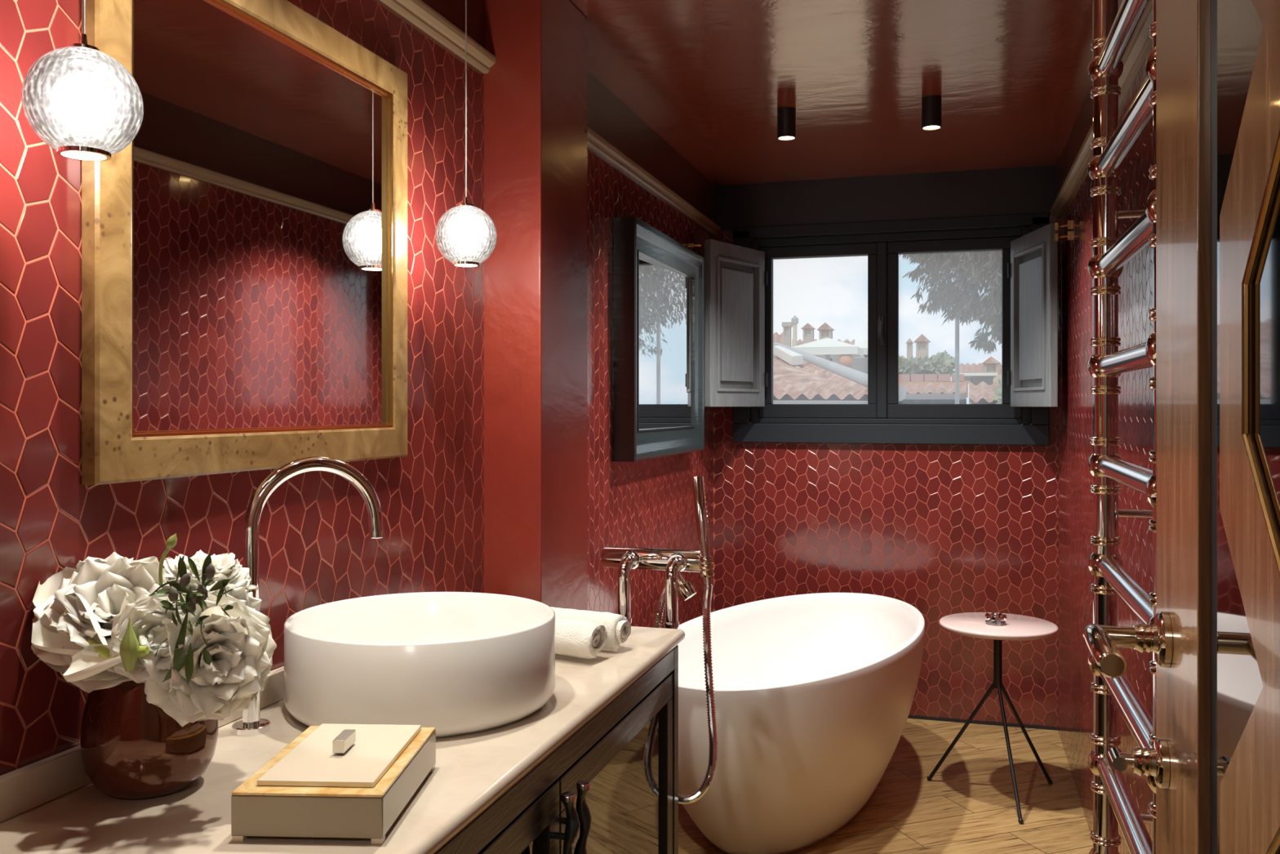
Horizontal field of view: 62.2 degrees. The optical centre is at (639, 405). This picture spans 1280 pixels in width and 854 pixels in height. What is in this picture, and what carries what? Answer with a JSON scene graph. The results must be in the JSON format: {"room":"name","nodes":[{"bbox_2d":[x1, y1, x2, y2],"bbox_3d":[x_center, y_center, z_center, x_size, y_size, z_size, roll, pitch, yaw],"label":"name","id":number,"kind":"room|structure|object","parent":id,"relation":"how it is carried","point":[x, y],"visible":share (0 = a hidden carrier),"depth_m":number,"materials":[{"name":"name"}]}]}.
{"room":"bathroom","nodes":[
{"label":"bathroom","id":0,"kind":"room"},
{"bbox_2d":[0,0,713,775],"bbox_3d":[-0.356,0.275,2.730,0.141,2.130,4.370,0,0,17],"label":"wall","id":1,"kind":"structure","parent":0,"point":[317,548],"depth_m":1.87,"materials":[{"name":"tile"}]},
{"bbox_2d":[0,666,284,822],"bbox_3d":[-0.627,0.446,1.535,0.017,0.048,1.745,0,0,17],"label":"backsplash","id":2,"kind":"structure","parent":1,"relation":"attached to","point":[22,789],"depth_m":1.26,"materials":[{"name":"beige stone"}]},
{"bbox_2d":[81,0,407,484],"bbox_3d":[-0.574,-0.276,1.700,0.026,0.749,0.784,0,0,17],"label":"wall mirror","id":3,"kind":"object","parent":1,"relation":"attached to","point":[244,256],"visible":0.99,"depth_m":1.60,"materials":[{"name":"brown wood"}]},
{"bbox_2d":[483,0,587,610],"bbox_3d":[-0.253,0.172,2.599,0.153,2.335,0.323,0,0,17],"label":"pillar","id":4,"kind":"structure","parent":1,"relation":"attached to","point":[535,105],"depth_m":2.45,"materials":[{"name":"paint"}]},
{"bbox_2d":[379,0,719,235],"bbox_3d":[-0.274,-0.788,2.704,0.030,0.036,4.368,0,0,17],"label":"trim","id":5,"kind":"structure","parent":1,"relation":"attached to","point":[417,12],"depth_m":2.42,"materials":[{"name":"brown paint"}]},
{"bbox_2d":[421,0,714,222],"bbox_3d":[-0.355,-0.892,2.729,0.144,0.205,4.370,0,0,17],"label":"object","id":6,"kind":"structure","parent":1,"relation":"attached to","point":[608,117],"depth_m":3.54,"materials":[{"name":"brown paint"}]},
{"bbox_2d":[613,216,704,462],"bbox_3d":[0.089,-0.212,3.844,0.074,0.780,0.970,0,0,17],"label":"window","id":7,"kind":"structure","parent":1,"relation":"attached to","point":[659,281],"depth_m":3.71,"materials":[{"name":"grey paint"}]},
{"bbox_2d":[639,256,693,429],"bbox_3d":[0.082,-0.212,3.846,0.012,0.600,0.791,0,0,18],"label":"window pane","id":8,"kind":"object","parent":7,"relation":"attached to","point":[665,285],"depth_m":3.85,"materials":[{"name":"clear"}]},
{"bbox_2d":[687,243,701,247],"bbox_3d":[0.222,-0.652,4.325,0.056,0.015,0.018,0,0,4],"label":"shutter catch","id":9,"kind":"object","parent":1,"relation":"attached to","point":[689,245],"visible":1,"depth_m":4.32,"materials":[{"name":"gold metal"}]},
{"bbox_2d":[568,0,1122,185],"bbox_3d":[0.451,-1.035,2.646,1.735,0.080,4.670,0,0,17],"label":"ceiling","id":10,"kind":"structure","parent":0,"point":[711,78],"depth_m":3.23,"materials":[{"name":"brown paint"}]},
{"bbox_2d":[21,0,143,161],"bbox_3d":[-0.620,-0.637,1.184,0.121,0.716,0.121,0,0,-30],"label":"pendant lamp","id":11,"kind":"object","parent":10,"relation":"hanging from","point":[39,82],"visible":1,"depth_m":1.20,"materials":[{"name":"clear glass"}]},
{"bbox_2d":[435,0,497,266],"bbox_3d":[-0.345,-0.637,2.108,0.121,0.716,0.121,0,0,-30],"label":"pendant lamp","id":12,"kind":"object","parent":10,"relation":"hanging from","point":[465,211],"visible":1,"depth_m":2.13,"materials":[{"name":"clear glass"}]},
{"bbox_2d":[777,106,795,140],"bbox_3d":[0.492,-0.946,3.568,0.062,0.096,0.062,0,0,17],"label":"spotlight","id":13,"kind":"object","parent":10,"relation":"in","point":[786,116],"visible":1,"depth_m":3.54,"materials":[{"name":"black metal"}]},
{"bbox_2d":[921,95,941,130],"bbox_3d":[0.943,-0.946,3.434,0.062,0.096,0.062,0,0,17],"label":"ceiling spotlight","id":14,"kind":"object","parent":10,"relation":"in","point":[931,104],"visible":1,"depth_m":3.41,"materials":[{"name":"black metal"}]},
{"bbox_2d":[713,214,1057,726],"bbox_3d":[1.073,0.275,4.740,1.455,2.130,0.301,0,0,17],"label":"wall","id":15,"kind":"structure","parent":0,"point":[940,531],"depth_m":4.54,"materials":[{"name":"tile"}]},
{"bbox_2d":[714,164,1057,231],"bbox_3d":[1.073,-0.892,4.739,1.735,0.205,0.304,0,0,17],"label":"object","id":16,"kind":"structure","parent":15,"relation":"attached to","point":[1025,189],"depth_m":4.58,"materials":[{"name":"black paint"}]},
{"bbox_2d":[733,212,1049,444],"bbox_3d":[1.110,-0.316,4.759,1.325,0.958,0.445,0,0,17],"label":"window","id":17,"kind":"structure","parent":15,"relation":"in","point":[882,420],"depth_m":4.59,"materials":[{"name":"black paint"}]},
{"bbox_2d":[704,239,767,406],"bbox_3d":[0.412,-0.338,4.513,0.045,0.685,0.456,0,0,37],"label":"window shutter","id":18,"kind":"object","parent":17,"relation":"attached to","point":[735,277],"visible":1,"depth_m":4.48,"materials":[{"name":"grey wood"}]},
{"bbox_2d":[1007,223,1057,407],"bbox_3d":[1.542,-0.338,4.179,0.046,0.685,0.447,0,0,-1],"label":"window shutter","id":19,"kind":"object","parent":17,"relation":"attached to","point":[1033,268],"visible":1,"depth_m":4.13,"materials":[{"name":"grey wood"}]},
{"bbox_2d":[907,715,1057,730],"bbox_3d":[1.030,1.334,4.593,1.455,0.012,0.008,0,0,17],"label":"baseboard","id":20,"kind":"structure","parent":15,"relation":"attached to","point":[926,717],"depth_m":4.47,"materials":[{"name":"black paint"}]},
{"bbox_2d":[678,718,1093,853],"bbox_3d":[0.422,1.370,2.550,1.735,0.060,4.470,0,0,17],"label":"floor","id":21,"kind":"structure","parent":0,"point":[968,806],"depth_m":3.58,"materials":[{"name":"brown wood"}]},
{"bbox_2d":[434,644,678,853],"bbox_3d":[-0.376,0.919,1.467,0.523,0.842,1.698,0,0,17],"label":"vanity cabinet","id":22,"kind":"object","parent":21,"relation":"on","point":[611,787],"visible":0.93,"depth_m":1.79,"materials":[{"name":"black wood"}]},
{"bbox_2d":[0,626,684,853],"bbox_3d":[-0.394,0.484,1.466,0.501,0.028,1.745,0,0,17],"label":"countertop","id":23,"kind":"structure","parent":22,"relation":"on","point":[472,771],"depth_m":1.29,"materials":[{"name":"beige stone"}]},
{"bbox_2d":[80,680,218,798],"bbox_3d":[-0.604,0.394,1.312,0.155,0.151,0.155,0,0,17],"label":"flower vase","id":24,"kind":"object","parent":23,"relation":"on","point":[131,748],"visible":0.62,"depth_m":1.25,"materials":[{"name":"brown glass"}]},
{"bbox_2d":[32,566,99,623],"bbox_3d":[-0.660,0.244,1.252,0.122,0.100,0.052,0,0,21],"label":"calla lily","id":25,"kind":"object","parent":24,"relation":"in","point":[43,591],"visible":0.2,"depth_m":1.28,"materials":[{"name":"white plant"}]},
{"bbox_2d":[31,592,111,658],"bbox_3d":[-0.636,0.251,1.203,0.113,0.072,0.046,0,0,17],"label":"calla lily","id":26,"kind":"object","parent":24,"relation":"in","point":[42,638],"visible":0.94,"depth_m":1.21,"materials":[{"name":"white plant"}]},
{"bbox_2d":[75,555,133,569],"bbox_3d":[-0.659,0.297,1.314,0.069,0.226,0.058,0,0,-36],"label":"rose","id":27,"kind":"object","parent":24,"relation":"in","point":[80,563],"visible":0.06,"depth_m":1.29,"materials":[{"name":"white plant"}]},
{"bbox_2d":[59,644,149,681],"bbox_3d":[-0.587,0.281,1.159,0.098,0.038,0.051,0,0,17],"label":"calla lily","id":28,"kind":"object","parent":24,"relation":"in","point":[82,666],"visible":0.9,"depth_m":1.16,"materials":[{"name":"white plant"}]},
{"bbox_2d":[31,551,182,693],"bbox_3d":[-0.627,0.295,1.262,0.165,0.231,0.154,0,0,17],"label":"peony","id":29,"kind":"object","parent":24,"relation":"in","point":[116,582],"visible":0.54,"depth_m":1.23,"materials":[{"name":"white plant"}]},
{"bbox_2d":[119,617,139,671],"bbox_3d":[-0.553,0.258,1.150,0.018,0.058,0.018,0,0,39],"label":"tulip bud","id":30,"kind":"object","parent":24,"relation":"in","point":[129,645],"visible":1,"depth_m":1.15,"materials":[{"name":"green plant"}]},
{"bbox_2d":[109,593,201,683],"bbox_3d":[-0.553,0.312,1.215,0.115,0.197,0.116,0,0,17],"label":"flower","id":31,"kind":"object","parent":24,"relation":"in","point":[144,615],"visible":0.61,"depth_m":1.18,"materials":[{"name":"white plant"}]},
{"bbox_2d":[158,533,177,585],"bbox_3d":[-0.551,0.179,1.241,0.021,0.062,0.012,0,0,17],"label":"bud","id":32,"kind":"object","parent":24,"relation":"in","point":[171,541],"visible":0.98,"depth_m":1.24,"materials":[{"name":"green plant"}]},
{"bbox_2d":[148,552,233,684],"bbox_3d":[-0.496,0.233,1.167,0.101,0.145,0.067,0,0,17],"label":"greenery sprig","id":33,"kind":"object","parent":24,"relation":"in","point":[192,598],"visible":1,"depth_m":1.17,"materials":[{"name":"green plant"}]},
{"bbox_2d":[142,590,276,726],"bbox_3d":[-0.512,0.312,1.220,0.156,0.197,0.128,0,0,8],"label":"peony","id":34,"kind":"object","parent":24,"relation":"in","point":[242,646],"visible":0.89,"depth_m":1.20,"materials":[{"name":"white plant"}]},
{"bbox_2d":[163,549,258,596],"bbox_3d":[-0.546,0.297,1.322,0.129,0.227,0.122,0,0,5],"label":"peony","id":35,"kind":"object","parent":24,"relation":"in","point":[225,566],"visible":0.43,"depth_m":1.32,"materials":[{"name":"white plant"}]},
{"bbox_2d":[206,580,262,657],"bbox_3d":[-0.511,0.310,1.270,0.119,0.201,0.103,0,0,-14],"label":"peony","id":36,"kind":"object","parent":24,"relation":"in","point":[241,593],"visible":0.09,"depth_m":1.28,"materials":[{"name":"white plant"}]},
{"bbox_2d":[231,456,384,736],"bbox_3d":[-0.495,0.273,1.590,0.225,0.394,0.053,0,0,-38],"label":"tap","id":37,"kind":"object","parent":23,"relation":"on","point":[251,724],"visible":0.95,"depth_m":1.54,"materials":[{"name":"silver metal"}]},
{"bbox_2d":[231,723,435,844],"bbox_3d":[-0.353,0.431,1.260,0.166,0.078,0.240,0,0,3],"label":"box","id":38,"kind":"object","parent":23,"relation":"on","point":[332,780],"visible":1,"depth_m":1.17,"materials":[{"name":"beige wood"}]},
{"bbox_2d":[284,591,555,737],"bbox_3d":[-0.343,0.400,1.680,0.417,0.139,0.417,0,0,17],"label":"washbasin","id":39,"kind":"object","parent":23,"relation":"in","point":[451,663],"visible":0.98,"depth_m":1.53,"materials":[{"name":"white ceramic"}]},
{"bbox_2d":[555,617,607,658],"bbox_3d":[-0.153,0.430,1.985,0.182,0.065,0.074,0,0,30],"label":"rolled towel","id":40,"kind":"object","parent":23,"relation":"on","point":[573,637],"visible":0.59,"depth_m":1.94,"materials":[{"name":"white fabric"}]},
{"bbox_2d":[550,606,631,648],"bbox_3d":[-0.116,0.430,2.066,0.202,0.066,0.068,0,0,27],"label":"rolled towel","id":41,"kind":"object","parent":23,"relation":"on","point":[618,628],"visible":0.35,"depth_m":2.02,"materials":[{"name":"white fabric"}]},
{"bbox_2d":[600,475,717,804],"bbox_3d":[0.037,0.749,2.369,0.308,1.180,0.230,0,0,17],"label":"tub filler","id":42,"kind":"object","parent":21,"relation":"on","point":[673,562],"visible":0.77,"depth_m":2.39,"materials":[{"name":"silver metal"}]},
{"bbox_2d":[677,592,924,853],"bbox_3d":[0.520,1.050,3.583,0.835,0.579,1.609,0,0,17],"label":"bathtub","id":43,"kind":"object","parent":21,"relation":"on","point":[814,693],"visible":0.86,"depth_m":3.13,"materials":[{"name":"white ceramic"}]},
{"bbox_2d":[927,612,1058,823],"bbox_3d":[1.251,1.047,3.696,0.415,0.586,0.441,0,0,-38],"label":"side table","id":44,"kind":"object","parent":21,"relation":"on","point":[1016,627],"visible":0.91,"depth_m":3.67,"materials":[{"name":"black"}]},
{"bbox_2d":[985,612,1006,625],"bbox_3d":[1.230,0.735,3.672,0.072,0.038,0.072,0,0,17],"label":"dish","id":45,"kind":"object","parent":44,"relation":"on","point":[994,619],"visible":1,"depth_m":3.65,"materials":[{"name":"white"}]},
{"bbox_2d":[1083,0,1279,853],"bbox_3d":[0.406,0.292,0.722,0.123,2.084,0.814,0,0,17],"label":"bathroom door","id":46,"kind":"structure","parent":21,"relation":"on","point":[1213,759],"depth_m":0.90,"materials":[{"name":"brown wood"}]},
{"bbox_2d":[1057,46,1152,853],"bbox_3d":[1.172,0.275,2.275,0.141,2.130,4.370,0,0,17],"label":"wall","id":47,"kind":"structure","parent":0,"point":[1075,300],"depth_m":3.39,"materials":[{"name":"tile"}]},
{"bbox_2d":[1054,220,1070,241],"bbox_3d":[1.564,-0.645,3.929,0.022,0.072,0.064,0,0,-43],"label":"hinge","id":48,"kind":"object","parent":47,"relation":"attached to","point":[1068,225],"visible":1,"depth_m":3.93,"materials":[{"name":"gold metal"}]},
{"bbox_2d":[1049,0,1152,219],"bbox_3d":[1.090,-0.788,2.299,0.030,0.036,4.368,0,0,17],"label":"trim","id":49,"kind":"structure","parent":47,"relation":"attached to","point":[1141,45],"depth_m":2.58,"materials":[{"name":"brown paint"}]},
{"bbox_2d":[1057,0,1151,195],"bbox_3d":[1.170,-0.892,2.276,0.144,0.205,4.370,0,0,17],"label":"trim","id":50,"kind":"structure","parent":47,"relation":"attached to","point":[1084,121],"depth_m":3.63,"materials":[{"name":"brown paint"}]},
{"bbox_2d":[1088,0,1155,853],"bbox_3d":[0.910,0.210,1.884,0.134,2.260,0.779,0,0,17],"label":"towel radiator","id":51,"kind":"object","parent":47,"relation":"attached to","point":[1114,805],"visible":0.56,"depth_m":2.21,"materials":[{"name":"silver metal"}]},
{"label":"outside","id":52,"kind":"structure","parent":0,"visible":0},
{"bbox_2d":[899,250,1001,355],"bbox_3d":[2.102,0.767,6.058,1.655,4.466,1.685,0,0,17],"label":"tree","id":53,"kind":"object","parent":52,"point":[983,263],"visible":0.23,"depth_m":5.58,"materials":[{"name":"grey plant"}]},
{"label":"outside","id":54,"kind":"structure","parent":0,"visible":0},
{"bbox_3d":[13.970,5.440,46.967,120.000,0.200,82.000,0,0,17],"label":"floor","id":55,"kind":"structure","parent":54,"visible":0},
{"bbox_2d":[782,321,792,346],"bbox_3d":[2.571,1.943,18.536,0.166,6.794,0.166,0,0,17],"label":"chimney","id":56,"kind":"object","parent":55,"relation":"on","point":[787,326],"visible":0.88,"depth_m":18.48,"materials":[{"name":"white concrete"}]},
{"bbox_2d":[791,315,798,346],"bbox_3d":[2.597,1.911,17.798,0.120,6.858,0.120,0,0,17],"label":"flue pipe","id":57,"kind":"object","parent":55,"relation":"on","point":[794,320],"visible":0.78,"depth_m":17.77,"materials":[{"name":"beige metal"}]},
{"bbox_2d":[800,323,815,343],"bbox_3d":[3.163,1.899,19.925,0.249,6.883,0.249,0,0,17],"label":"chimney","id":58,"kind":"object","parent":55,"relation":"on","point":[808,330],"visible":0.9,"depth_m":19.84,"materials":[{"name":"beige stone"}]},
{"bbox_2d":[817,322,835,339],"bbox_3d":[3.647,1.858,20.825,0.320,6.963,0.320,0,0,17],"label":"chimney","id":59,"kind":"object","parent":55,"relation":"on","point":[825,331],"visible":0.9,"depth_m":20.73,"materials":[{"name":"beige stone"}]},
{"bbox_2d":[831,357,867,373],"bbox_3d":[3.798,2.263,18.067,1.008,6.153,0.400,0,0,17],"label":"wall","id":60,"kind":"structure","parent":55,"relation":"on","point":[860,364],"depth_m":17.89,"materials":[{"name":"grey paint"}]},
{"bbox_2d":[906,337,913,359],"bbox_3d":[4.929,2.053,19.400,0.138,6.574,0.138,0,0,17],"label":"chimney","id":61,"kind":"object","parent":55,"relation":"on","point":[909,343],"visible":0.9,"depth_m":19.35,"materials":[{"name":"white concrete"}]},
{"bbox_2d":[913,333,930,358],"bbox_3d":[5.270,2.004,19.820,0.298,6.672,0.298,0,0,17],"label":"chimney","id":62,"kind":"object","parent":55,"relation":"on","point":[922,342],"visible":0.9,"depth_m":19.71,"materials":[{"name":"beige concrete"}]},
{"bbox_2d":[970,376,993,385],"bbox_3d":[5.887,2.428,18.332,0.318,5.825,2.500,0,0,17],"label":"pavilion","id":63,"kind":"object","parent":55,"relation":"on","point":[975,380],"visible":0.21,"depth_m":17.13,"materials":[{"name":"grey"}]},
{"bbox_2d":[959,373,997,380],"bbox_3d":[5.792,-0.497,18.308,0.590,0.043,3.200,0,0,17],"label":"pavilion roof","id":64,"kind":"structure","parent":63,"relation":"on","point":[967,376],"depth_m":16.82,"materials":[{"name":"white fabric"}]},
{"bbox_2d":[981,356,1000,374],"bbox_3d":[7.535,2.144,22.798,0.399,6.392,0.399,0,0,17],"label":"chimney","id":65,"kind":"object","parent":55,"relation":"on","point":[990,365],"visible":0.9,"depth_m":22.69,"materials":[{"name":"beige stone"}]},
{"bbox_2d":[991,378,1001,404],"bbox_3d":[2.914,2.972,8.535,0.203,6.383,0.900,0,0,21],"label":"shrub","id":66,"kind":"object","parent":55,"relation":"on","point":[998,397],"visible":0.01,"depth_m":8.30,"materials":[{"name":"green plant"}]},
{"bbox_2d":[993,374,1001,383],"bbox_3d":[7.679,2.379,21.190,1.296,5.923,3.000,0,0,17],"label":"building","id":67,"kind":"structure","parent":55,"relation":"on","point":[998,376],"depth_m":19.91,"materials":[{"name":"beige paint"}]},
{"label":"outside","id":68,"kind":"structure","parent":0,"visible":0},
{"bbox_2d":[791,337,863,360],"bbox_3d":[2.977,-0.778,16.851,1.029,0.605,1.029,0,0,17],"label":"parasol","id":69,"kind":"object","parent":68,"point":[827,348],"visible":0.67,"depth_m":16.42,"materials":[{"name":"white fabric"}]},
{"bbox_2d":[838,354,853,367],"bbox_3d":[3.178,-0.697,16.373,0.240,0.240,0.240,0,0,17],"label":"paper lantern","id":70,"kind":"object","parent":69,"relation":"hanging from","point":[846,360],"visible":0.74,"depth_m":16.29,"materials":[{"name":"paper"}]},
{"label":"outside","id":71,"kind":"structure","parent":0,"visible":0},
{"bbox_2d":[773,342,906,404],"bbox_3d":[0.936,0.702,13.351,2.681,4.850,9.137,0,0,-1],"label":"tiled roof","id":72,"kind":"structure","parent":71,"point":[799,377],"depth_m":10.21,"materials":[{"name":"tile"}]},
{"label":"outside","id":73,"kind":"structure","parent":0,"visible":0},
{"bbox_2d":[791,338,854,361],"bbox_3d":[3.541,-1.041,20.856,1.330,0.811,4.135,0,0,11],"label":"tiled roof","id":74,"kind":"structure","parent":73,"point":[799,341],"depth_m":22.25,"materials":[{"name":"tile"}]},
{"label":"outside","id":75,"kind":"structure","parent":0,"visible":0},
{"bbox_2d":[773,332,782,344],"bbox_3d":[1.019,-1.129,21.084,4.393,0.960,3.000,0,0,17],"label":"tiled roof","id":76,"kind":"structure","parent":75,"point":[778,338],"depth_m":21.48,"materials":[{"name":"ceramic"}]},
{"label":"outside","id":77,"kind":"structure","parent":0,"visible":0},
{"bbox_2d":[959,363,1001,383],"bbox_3d":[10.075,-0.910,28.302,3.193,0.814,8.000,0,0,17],"label":"building","id":78,"kind":"structure","parent":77,"point":[966,368],"depth_m":28.76,"materials":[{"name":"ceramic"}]},
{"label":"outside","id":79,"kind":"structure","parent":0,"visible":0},
{"bbox_2d":[968,381,1002,404],"bbox_3d":[4.756,-0.111,13.192,1.308,0.462,3.000,0,0,17],"label":"tiled roof","id":80,"kind":"structure","parent":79,"point":[982,393],"depth_m":12.86,"materials":[{"name":"tile"}]},
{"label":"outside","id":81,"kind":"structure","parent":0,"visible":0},
{"bbox_2d":[955,255,959,404],"bbox_3d":[1.889,-0.259,6.324,0.025,1.524,0.025,0,0,17],"label":"pole","id":82,"kind":"object","parent":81,"point":[957,320],"visible":0.32,"depth_m":6.31,"materials":[{"name":"grey metal"}]},
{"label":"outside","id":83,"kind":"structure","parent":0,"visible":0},
{"bbox_2d":[898,381,968,397],"bbox_3d":[3.871,-0.222,14.707,1.282,0.219,0.400,0,0,17],"label":"wall","id":84,"kind":"structure","parent":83,"point":[924,384],"depth_m":14.45,"materials":[{"name":"brown paint"}]},
{"bbox_2d":[898,373,911,382],"bbox_3d":[3.667,-0.382,14.741,0.167,0.105,0.350,0,0,17],"label":"planter box","id":85,"kind":"object","parent":84,"relation":"on","point":[902,377],"visible":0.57,"depth_m":14.57,"materials":[{"name":"brown brick"}]},
{"bbox_2d":[911,373,924,382],"bbox_3d":[3.840,-0.380,14.690,0.166,0.104,0.350,0,0,17],"label":"planter box","id":86,"kind":"object","parent":84,"relation":"on","point":[914,377],"visible":0.79,"depth_m":14.52,"materials":[{"name":"brown brick"}]},
{"bbox_2d":[898,355,952,378],"bbox_3d":[3.994,-0.539,15.196,0.946,0.410,1.050,0,0,17],"label":"plants","id":87,"kind":"object","parent":84,"relation":"on","point":[920,365],"visible":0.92,"depth_m":14.84,"materials":[{"name":"green plant"}]},
{"bbox_2d":[924,373,937,382],"bbox_3d":[4.013,-0.379,14.639,0.165,0.104,0.350,0,0,17],"label":"planter box","id":88,"kind":"object","parent":84,"relation":"on","point":[927,377],"visible":0.86,"depth_m":14.47,"materials":[{"name":"brown brick"}]},
{"bbox_2d":[937,373,951,382],"bbox_3d":[4.184,-0.378,14.588,0.164,0.104,0.350,0,0,17],"label":"planter box","id":89,"kind":"object","parent":84,"relation":"on","point":[941,377],"visible":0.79,"depth_m":14.42,"materials":[{"name":"brown brick"}]},
{"bbox_2d":[951,373,964,382],"bbox_3d":[4.353,-0.376,14.537,0.162,0.103,0.350,0,0,17],"label":"planter box","id":90,"kind":"object","parent":84,"relation":"on","point":[961,375],"visible":0.57,"depth_m":14.36,"materials":[{"name":"brown brick"}]},
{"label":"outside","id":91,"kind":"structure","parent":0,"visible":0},
{"bbox_2d":[853,340,867,357],"bbox_3d":[4.107,-0.863,19.227,0.804,0.641,0.804,0,0,17],"label":"parasol","id":92,"kind":"object","parent":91,"point":[864,345],"visible":0.22,"depth_m":18.99,"materials":[{"name":"white fabric"}]},
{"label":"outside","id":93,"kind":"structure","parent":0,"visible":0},
{"bbox_2d":[933,350,955,376],"bbox_3d":[4.407,-0.579,15.357,0.385,0.492,0.959,0,0,17],"label":"shrub","id":94,"kind":"object","parent":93,"point":[944,355],"visible":0.38,"depth_m":15.11,"materials":[{"name":"green plant"}]},
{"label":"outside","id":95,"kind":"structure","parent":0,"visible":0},
{"bbox_2d":[899,382,966,404],"bbox_3d":[3.463,-0.134,13.315,1.219,0.360,1.500,0,0,17],"label":"tiled roof","id":96,"kind":"structure","parent":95,"point":[930,388],"depth_m":13.04,"materials":[{"name":"tile"}]},
{"bbox_2d":[898,393,966,404],"bbox_3d":[3.339,-0.023,12.726,1.093,0.242,0.300,0,0,17],"label":"board","id":97,"kind":"object","parent":96,"relation":"attached to","point":[908,396],"visible":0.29,"depth_m":12.53,"materials":[{"name":"grey"}]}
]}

